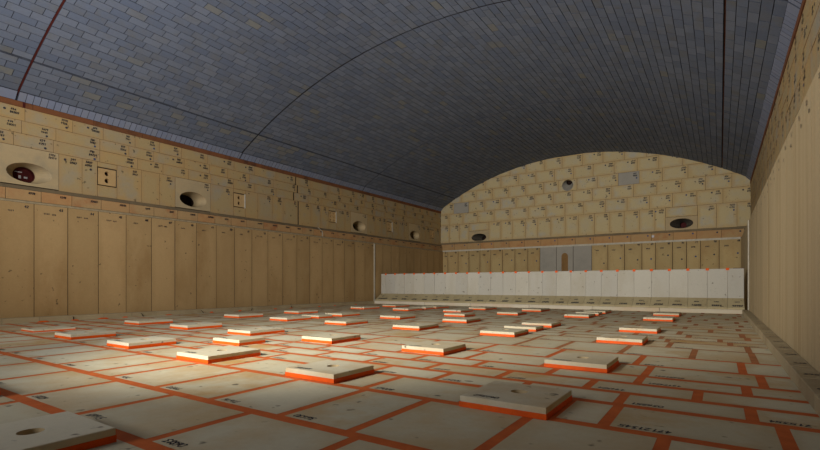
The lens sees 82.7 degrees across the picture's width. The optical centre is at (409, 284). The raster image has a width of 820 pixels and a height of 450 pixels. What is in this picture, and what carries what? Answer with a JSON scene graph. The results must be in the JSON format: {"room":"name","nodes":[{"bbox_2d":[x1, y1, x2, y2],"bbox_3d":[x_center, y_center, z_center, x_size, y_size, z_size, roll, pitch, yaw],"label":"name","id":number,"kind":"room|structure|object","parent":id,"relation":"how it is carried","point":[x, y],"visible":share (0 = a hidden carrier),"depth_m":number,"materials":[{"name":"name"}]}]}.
{"room":"industrial furnace interior","nodes":[
{"label":"industrial furnace interior","id":0,"kind":"room"},
{"bbox_2d":[0,102,442,317],"bbox_3d":[-4.582,-1.125,9.872,0.176,3.450,21.963,0,0,34],"label":"wall","id":1,"kind":"structure","parent":0,"point":[58,260],"depth_m":9.42,"materials":[{"name":"stone"}]},
{"bbox_2d":[0,142,58,190],"bbox_3d":[-6.342,-1.910,7.686,0.385,0.612,0.792,0,0,34],"label":"port opening","id":2,"kind":"object","parent":1,"relation":"attached to","point":[23,166],"visible":0.99,"depth_m":7.69,"materials":[{"name":"stone"}]},
{"bbox_2d":[97,167,115,187],"bbox_3d":[-5.590,-1.965,8.571,0.078,0.330,0.330,0,0,34],"label":"block","id":3,"kind":"object","parent":1,"relation":"attached to","point":[105,177],"visible":1,"depth_m":8.55,"materials":[{"name":"stone"}]},
{"bbox_2d":[0,301,373,323],"bbox_3d":[-5.774,0.560,7.804,0.140,0.080,16.596,0,0,34],"label":"baseboard","id":4,"kind":"structure","parent":1,"relation":"attached to","point":[190,311],"depth_m":8.98,"materials":[{"name":"stone"}]},
{"bbox_2d":[175,177,209,211],"bbox_3d":[-4.825,-1.910,10.074,0.505,0.612,0.792,0,0,34],"label":"port opening","id":5,"kind":"object","parent":1,"relation":"attached to","point":[189,194],"visible":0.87,"depth_m":10.05,"materials":[{"name":"stone"}]},
{"bbox_2d":[0,96,440,213],"bbox_3d":[-4.587,-2.893,10.080,0.135,0.090,21.698,0,0,34],"label":"trim","id":6,"kind":"structure","parent":1,"relation":"attached to","point":[2,99],"depth_m":9.56,"materials":[{"name":"brown wood"}]},
{"bbox_2d":[0,86,442,210],"bbox_3d":[-4.547,-3.007,9.961,0.131,0.137,21.526,0,0,34],"label":"trim","id":7,"kind":"structure","parent":1,"relation":"attached to","point":[7,92],"depth_m":9.54,"materials":[{"name":"brick"}]},
{"bbox_2d":[233,193,245,207],"bbox_3d":[-4.019,-1.965,10.917,0.094,0.330,0.330,0,0,34],"label":"block","id":8,"kind":"object","parent":1,"relation":"attached to","point":[239,200],"visible":1,"depth_m":10.93,"materials":[{"name":"stone"}]},
{"bbox_2d":[329,211,336,222],"bbox_3d":[-2.276,-1.965,13.537,0.094,0.330,0.330,0,0,34],"label":"block","id":9,"kind":"object","parent":1,"relation":"attached to","point":[332,215],"visible":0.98,"depth_m":13.56,"materials":[{"name":"stone"}]},
{"bbox_2d":[351,212,366,233],"bbox_3d":[-1.788,-1.910,14.641,0.505,0.612,0.792,0,0,34],"label":"port opening","id":10,"kind":"object","parent":1,"relation":"attached to","point":[358,221],"visible":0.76,"depth_m":14.65,"materials":[{"name":"stone"}]},
{"bbox_2d":[374,244,374,300],"bbox_3d":[-1.134,-0.390,14.885,0.022,1.820,0.050,0,0,34],"label":"trim","id":11,"kind":"structure","parent":1,"relation":"attached to","point":[374,244],"depth_m":14.87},
{"bbox_2d":[387,222,392,231],"bbox_3d":[-0.726,-1.965,15.868,0.094,0.330,0.330,0,0,34],"label":"block","id":12,"kind":"object","parent":1,"relation":"attached to","point":[389,224],"visible":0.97,"depth_m":15.90,"materials":[{"name":"stone"}]},
{"bbox_2d":[409,223,419,241],"bbox_3d":[-0.037,-1.910,17.272,0.505,0.612,0.792,0,0,34],"label":"port opening","id":13,"kind":"object","parent":1,"relation":"attached to","point":[414,230],"visible":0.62,"depth_m":17.30,"materials":[{"name":"stone"}]},
{"bbox_2d":[430,230,433,238],"bbox_3d":[0.813,-1.965,18.195,0.078,0.330,0.330,0,0,34],"label":"block","id":14,"kind":"object","parent":1,"relation":"attached to","point":[431,231],"visible":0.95,"depth_m":18.23,"materials":[{"name":"stone"}]},
{"bbox_2d":[0,0,787,207],"bbox_3d":[-0.394,-3.742,7.198,10.123,1.476,21.550,0,0,34],"label":"ceiling","id":15,"kind":"structure","parent":0,"point":[425,101],"depth_m":8.64,"materials":[{"name":"brick"}]},
{"bbox_2d":[0,304,819,449],"bbox_3d":[-0.469,0.599,7.158,10.090,0.002,21.400,0,0,34],"label":"floor","id":16,"kind":"structure","parent":0,"point":[705,381],"depth_m":2.79,"materials":[{"name":"tile"}]},
{"bbox_2d":[21,326,75,332],"bbox_3d":[-4.742,0.582,6.115,0.429,0.033,0.455,0,0,34],"label":"paver","id":17,"kind":"object","parent":16,"relation":"on","point":[49,328],"visible":1,"depth_m":6.00,"materials":[{"name":"stone"}]},
{"bbox_2d":[0,411,116,449],"bbox_3d":[-1.420,0.571,1.702,0.429,0.055,0.455,0,0,34],"label":"paver","id":18,"kind":"object","parent":16,"relation":"on","point":[66,430],"visible":1,"depth_m":1.72,"materials":[{"name":"stone"}]},
{"bbox_2d":[55,329,115,339],"bbox_3d":[-3.727,0.571,5.356,0.429,0.055,0.455,0,0,34],"label":"paver","id":19,"kind":"object","parent":16,"relation":"on","point":[83,334],"visible":1,"depth_m":5.25,"materials":[{"name":"stone"}]},
{"bbox_2d":[107,336,175,348],"bbox_3d":[-2.656,0.571,4.619,0.429,0.055,0.455,0,0,34],"label":"paver","id":20,"kind":"object","parent":16,"relation":"on","point":[150,341],"visible":1,"depth_m":4.52,"materials":[{"name":"stone"}]},
{"bbox_2d":[124,318,172,324],"bbox_3d":[-4.027,0.571,7.189,0.429,0.055,0.515,0,0,34],"label":"paver","id":21,"kind":"object","parent":16,"relation":"on","point":[155,320],"visible":1,"depth_m":7.04,"materials":[{"name":"stone"}]},
{"bbox_2d":[170,322,221,329],"bbox_3d":[-2.974,0.571,6.488,0.429,0.055,0.515,0,0,34],"label":"paver","id":22,"kind":"object","parent":16,"relation":"on","point":[195,325],"visible":1,"depth_m":6.34,"materials":[{"name":"stone"}]},
{"bbox_2d":[176,346,260,363],"bbox_3d":[-1.572,0.571,3.844,0.429,0.055,0.485,0,0,34],"label":"paver","id":23,"kind":"object","parent":16,"relation":"on","point":[223,353],"visible":1,"depth_m":3.73,"materials":[{"name":"stone"}]},
{"bbox_2d":[213,335,264,345],"bbox_3d":[-1.756,0.571,4.790,0.429,0.055,0.315,0,0,34],"label":"paver","id":24,"kind":"object","parent":16,"relation":"on","point":[238,340],"visible":1,"depth_m":4.69,"materials":[{"name":"stone"}]},
{"bbox_2d":[224,313,262,317],"bbox_3d":[-3.075,0.571,8.621,0.429,0.055,0.535,0,0,34],"label":"paver","id":25,"kind":"object","parent":16,"relation":"on","point":[238,315],"visible":1,"depth_m":8.45,"materials":[{"name":"stone"}]},
{"bbox_2d":[227,326,284,335],"bbox_3d":[-1.897,0.571,5.760,0.429,0.055,0.515,0,0,34],"label":"paver","id":26,"kind":"object","parent":16,"relation":"on","point":[260,330],"visible":1,"depth_m":5.63,"materials":[{"name":"stone"}]},
{"bbox_2d":[270,315,310,320],"bbox_3d":[-2.027,0.571,7.912,0.429,0.055,0.535,0,0,34],"label":"paver","id":27,"kind":"object","parent":16,"relation":"on","point":[291,317],"visible":1,"depth_m":7.76,"materials":[{"name":"stone"}]},
{"bbox_2d":[284,310,317,313],"bbox_3d":[-2.288,0.571,9.803,0.429,0.055,0.555,0,0,34],"label":"paver","id":28,"kind":"object","parent":16,"relation":"on","point":[287,311],"visible":1,"depth_m":9.65,"materials":[{"name":"stone"}]},
{"bbox_2d":[302,314,331,318],"bbox_3d":[-1.681,0.571,8.433,0.429,0.055,0.345,0,0,34],"label":"paver","id":29,"kind":"object","parent":16,"relation":"on","point":[318,316],"visible":0.94,"depth_m":8.33,"materials":[{"name":"stone"}]},
{"bbox_2d":[285,360,373,383],"bbox_3d":[-0.529,0.571,3.097,0.429,0.055,0.395,0,0,34],"label":"paver","id":30,"kind":"object","parent":16,"relation":"on","point":[329,371],"visible":1,"depth_m":3.00,"materials":[{"name":"stone"}]},
{"bbox_2d":[302,332,360,343],"bbox_3d":[-0.841,0.571,4.997,0.429,0.055,0.455,0,0,34],"label":"paver","id":31,"kind":"object","parent":16,"relation":"on","point":[329,338],"visible":1,"depth_m":4.88,"materials":[{"name":"stone"}]},
{"bbox_2d":[325,312,359,316],"bbox_3d":[-1.301,0.571,9.003,0.429,0.055,0.515,0,0,34],"label":"paver","id":32,"kind":"object","parent":16,"relation":"on","point":[340,314],"visible":0.95,"depth_m":8.85,"materials":[{"name":"stone"}]},
{"bbox_2d":[325,318,367,324],"bbox_3d":[-0.975,0.571,7.146,0.429,0.055,0.505,0,0,34],"label":"paver","id":33,"kind":"object","parent":16,"relation":"on","point":[346,321],"visible":1,"depth_m":7.02,"materials":[{"name":"stone"}]},
{"bbox_2d":[351,306,379,308],"bbox_3d":[-1.111,0.571,11.573,0.429,0.055,0.605,0,0,34],"label":"paver","id":34,"kind":"object","parent":16,"relation":"on","point":[354,307],"visible":1,"depth_m":11.43,"materials":[{"name":"stone"}]},
{"bbox_2d":[383,304,408,306],"bbox_3d":[-0.377,0.571,12.676,0.429,0.055,0.655,0,0,34],"label":"paver","id":35,"kind":"object","parent":16,"relation":"on","point":[387,305],"visible":0.97,"depth_m":12.51,"materials":[{"name":"stone"}]},
{"bbox_2d":[380,314,414,318],"bbox_3d":[-0.216,0.571,8.287,0.429,0.055,0.485,0,0,34],"label":"paver","id":36,"kind":"object","parent":16,"relation":"on","point":[391,316],"visible":1,"depth_m":8.17,"materials":[{"name":"stone"}]},
{"bbox_2d":[393,307,421,310],"bbox_3d":[-0.052,0.571,10.880,0.429,0.055,0.605,0,0,34],"label":"paver","id":37,"kind":"object","parent":16,"relation":"on","point":[401,308],"visible":0.99,"depth_m":10.69,"materials":[{"name":"stone"}]},
{"bbox_2d":[392,322,438,329],"bbox_3d":[0.081,0.571,6.384,0.429,0.055,0.505,0,0,34],"label":"paver","id":38,"kind":"object","parent":16,"relation":"on","point":[413,325],"visible":1,"depth_m":6.24,"materials":[{"name":"stone"}]},
{"bbox_2d":[415,306,432,309],"bbox_3d":[0.294,0.571,11.401,0.429,0.055,0.355,0,0,34],"label":"paver","id":39,"kind":"object","parent":16,"relation":"on","point":[422,307],"visible":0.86,"depth_m":11.30,"materials":[{"name":"stone"}]},
{"bbox_2d":[402,341,465,354],"bbox_3d":[0.220,0.571,4.223,0.429,0.055,0.420,0,0,34],"label":"paver","id":40,"kind":"object","parent":16,"relation":"on","point":[426,347],"visible":1,"depth_m":4.10,"materials":[{"name":"stone"}]},
{"bbox_2d":[427,305,448,308],"bbox_3d":[0.654,0.571,11.942,0.429,0.055,0.655,0,0,34],"label":"paver","id":41,"kind":"object","parent":16,"relation":"on","point":[433,306],"visible":0.93,"depth_m":11.85,"materials":[{"name":"stone"}]},
{"bbox_2d":[443,309,472,312],"bbox_3d":[1.058,0.571,10.202,0.429,0.055,0.605,0,0,34],"label":"paver","id":42,"kind":"object","parent":16,"relation":"on","point":[445,310],"visible":0.99,"depth_m":10.05,"materials":[{"name":"stone"}]},
{"bbox_2d":[444,312,474,316],"bbox_3d":[0.947,0.571,8.853,0.429,0.055,0.455,0,0,34],"label":"paver","id":43,"kind":"object","parent":16,"relation":"on","point":[454,314],"visible":1,"depth_m":8.73,"materials":[{"name":"stone"}]},
{"bbox_2d":[442,317,480,322],"bbox_3d":[0.835,0.571,7.516,0.429,0.055,0.505,0,0,34],"label":"paver","id":44,"kind":"object","parent":16,"relation":"on","point":[453,319],"visible":0.99,"depth_m":7.37,"materials":[{"name":"stone"}]},
{"bbox_2d":[469,306,496,309],"bbox_3d":[1.758,0.571,11.255,0.429,0.055,0.655,0,0,34],"label":"paver","id":45,"kind":"object","parent":16,"relation":"on","point":[478,307],"visible":0.98,"depth_m":11.02,"materials":[{"name":"stone"}]},
{"bbox_2d":[480,327,528,336],"bbox_3d":[1.136,0.571,5.601,0.429,0.055,0.470,0,0,34],"label":"paver","id":46,"kind":"object","parent":16,"relation":"on","point":[505,332],"visible":1,"depth_m":5.47,"materials":[{"name":"stone"}]},
{"bbox_2d":[497,311,526,314],"bbox_3d":[2.042,0.571,9.331,0.429,0.055,0.505,0,0,34],"label":"paver","id":47,"kind":"object","parent":16,"relation":"on","point":[501,312],"visible":1,"depth_m":9.18,"materials":[{"name":"stone"}]},
{"bbox_2d":[459,381,571,419],"bbox_3d":[0.540,0.571,2.346,0.429,0.055,0.430,0,0,34],"label":"paver","id":48,"kind":"object","parent":16,"relation":"on","point":[523,400],"visible":1,"depth_m":2.24,"materials":[{"name":"stone"}]},
{"bbox_2d":[504,324,543,331],"bbox_3d":[1.503,0.571,6.152,0.429,0.055,0.315,0,0,34],"label":"paver","id":49,"kind":"object","parent":16,"relation":"on","point":[534,328],"visible":0.94,"depth_m":6.04,"materials":[{"name":"stone"}]},
{"bbox_2d":[522,308,549,311],"bbox_3d":[2.859,0.571,10.559,0.429,0.055,0.655,0,0,34],"label":"paver","id":50,"kind":"object","parent":16,"relation":"on","point":[525,309],"visible":1,"depth_m":10.34,"materials":[{"name":"stone"}]},
{"bbox_2d":[522,320,560,327],"bbox_3d":[1.906,0.571,6.758,0.429,0.055,0.455,0,0,34],"label":"paver","id":51,"kind":"object","parent":16,"relation":"on","point":[549,324],"visible":0.92,"depth_m":6.65,"materials":[{"name":"stone"}]},
{"bbox_2d":[374,268,744,313],"bbox_3d":[2.979,0.122,12.323,9.530,0.955,0.620,0,0,34],"label":"barrier","id":52,"kind":"object","parent":16,"relation":"on","point":[707,290],"visible":1,"depth_m":11.52,"materials":[{"name":"concrete"}]},
{"bbox_2d":[564,313,594,317],"bbox_3d":[3.139,0.571,8.611,0.429,0.055,0.520,0,0,34],"label":"paver","id":53,"kind":"object","parent":16,"relation":"on","point":[572,315],"visible":1,"depth_m":8.45,"materials":[{"name":"stone"}]},
{"bbox_2d":[544,352,618,372],"bbox_3d":[1.274,0.571,3.449,0.429,0.055,0.440,0,0,34],"label":"paver","id":54,"kind":"object","parent":16,"relation":"on","point":[573,361],"visible":1,"depth_m":3.33,"materials":[{"name":"stone"}]},
{"bbox_2d":[576,311,601,315],"bbox_3d":[3.536,0.571,9.208,0.429,0.055,0.355,0,0,34],"label":"paver","id":55,"kind":"object","parent":16,"relation":"on","point":[595,313],"visible":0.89,"depth_m":9.05,"materials":[{"name":"stone"}]},
{"bbox_2d":[584,309,610,313],"bbox_3d":[3.969,0.571,9.859,0.429,0.055,0.620,0,0,34],"label":"paver","id":56,"kind":"object","parent":16,"relation":"on","point":[589,310],"visible":0.81,"depth_m":9.75,"materials":[{"name":"stone"}]},
{"bbox_2d":[596,334,647,344],"bbox_3d":[2.221,0.571,4.873,0.429,0.055,0.420,0,0,34],"label":"paver","id":57,"kind":"object","parent":16,"relation":"on","point":[605,338],"visible":1,"depth_m":4.75,"materials":[{"name":"stone"}]},
{"bbox_2d":[619,325,660,333],"bbox_3d":[2.935,0.571,5.947,0.429,0.055,0.420,0,0,34],"label":"paver","id":58,"kind":"object","parent":16,"relation":"on","point":[626,328],"visible":1,"depth_m":5.81,"materials":[{"name":"stone"}]},
{"bbox_2d":[643,316,674,321],"bbox_3d":[4.198,0.571,7.846,0.429,0.055,0.520,0,0,34],"label":"paver","id":59,"kind":"object","parent":16,"relation":"on","point":[646,318],"visible":1,"depth_m":7.68,"materials":[{"name":"stone"}]},
{"bbox_2d":[653,311,680,316],"bbox_3d":[5.001,0.571,9.053,0.429,0.055,0.620,0,0,34],"label":"paver","id":60,"kind":"object","parent":16,"relation":"on","point":[658,313],"visible":1,"depth_m":8.83,"materials":[{"name":"stone"}]},
{"bbox_2d":[440,152,750,272],"bbox_3d":[5.327,-1.910,15.978,10.470,5.020,0.132,0,0,34],"label":"wall","id":61,"kind":"structure","parent":0,"point":[622,195],"depth_m":15.36,"materials":[{"name":"stone"}]},
{"bbox_2d":[469,230,488,241],"bbox_3d":[2.805,-1.855,18.082,0.832,0.402,0.622,0,0,34],"label":"port opening","id":62,"kind":"object","parent":61,"relation":"attached to","point":[483,235],"visible":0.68,"depth_m":18.00,"materials":[{"name":"stone"}]},
{"bbox_2d":[559,179,576,191],"bbox_3d":[5.500,-3.427,16.121,0.612,0.446,0.342,0,0,34],"label":"port opening","id":63,"kind":"object","parent":61,"relation":"attached to","point":[571,184],"visible":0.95,"depth_m":16.08,"materials":[{"name":"stone"}]},
{"bbox_2d":[666,216,697,230],"bbox_3d":[8.387,-1.855,14.369,0.832,0.402,0.622,0,0,34],"label":"port opening","id":64,"kind":"object","parent":61,"relation":"attached to","point":[685,222],"visible":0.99,"depth_m":14.23,"materials":[{"name":"stone"}]},
{"bbox_2d":[741,0,819,372],"bbox_3d":[3.558,-1.125,4.242,0.256,3.450,21.794,0,0,34],"label":"wall","id":65,"kind":"structure","parent":0,"point":[784,221],"depth_m":4.32,"materials":[{"name":"stone"}]},
{"bbox_2d":[748,220,748,309],"bbox_3d":[6.860,-0.390,9.447,0.022,1.820,0.090,0,0,34],"label":"trim","id":66,"kind":"structure","parent":65,"relation":"attached to","point":[748,220],"depth_m":9.41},
{"bbox_2d":[746,0,801,179],"bbox_3d":[3.759,-3.007,4.436,0.131,0.137,21.526,0,0,34],"label":"trim","id":67,"kind":"structure","parent":65,"relation":"attached to","point":[793,6],"depth_m":6.52,"materials":[{"name":"brick"}]},
{"bbox_2d":[750,0,805,183],"bbox_3d":[3.982,-2.893,4.588,0.132,0.084,22.045,0,0,34],"label":"trim","id":68,"kind":"structure","parent":65,"relation":"attached to","point":[803,1],"depth_m":6.27,"materials":[{"name":"brown wood"}]},
{"bbox_2d":[742,310,819,416],"bbox_3d":[2.188,0.559,2.508,0.115,0.082,16.596,0,0,34],"label":"baseboard","id":69,"kind":"structure","parent":65,"relation":"attached to","point":[804,376],"depth_m":3.15,"materials":[{"name":"stone"}]}
]}

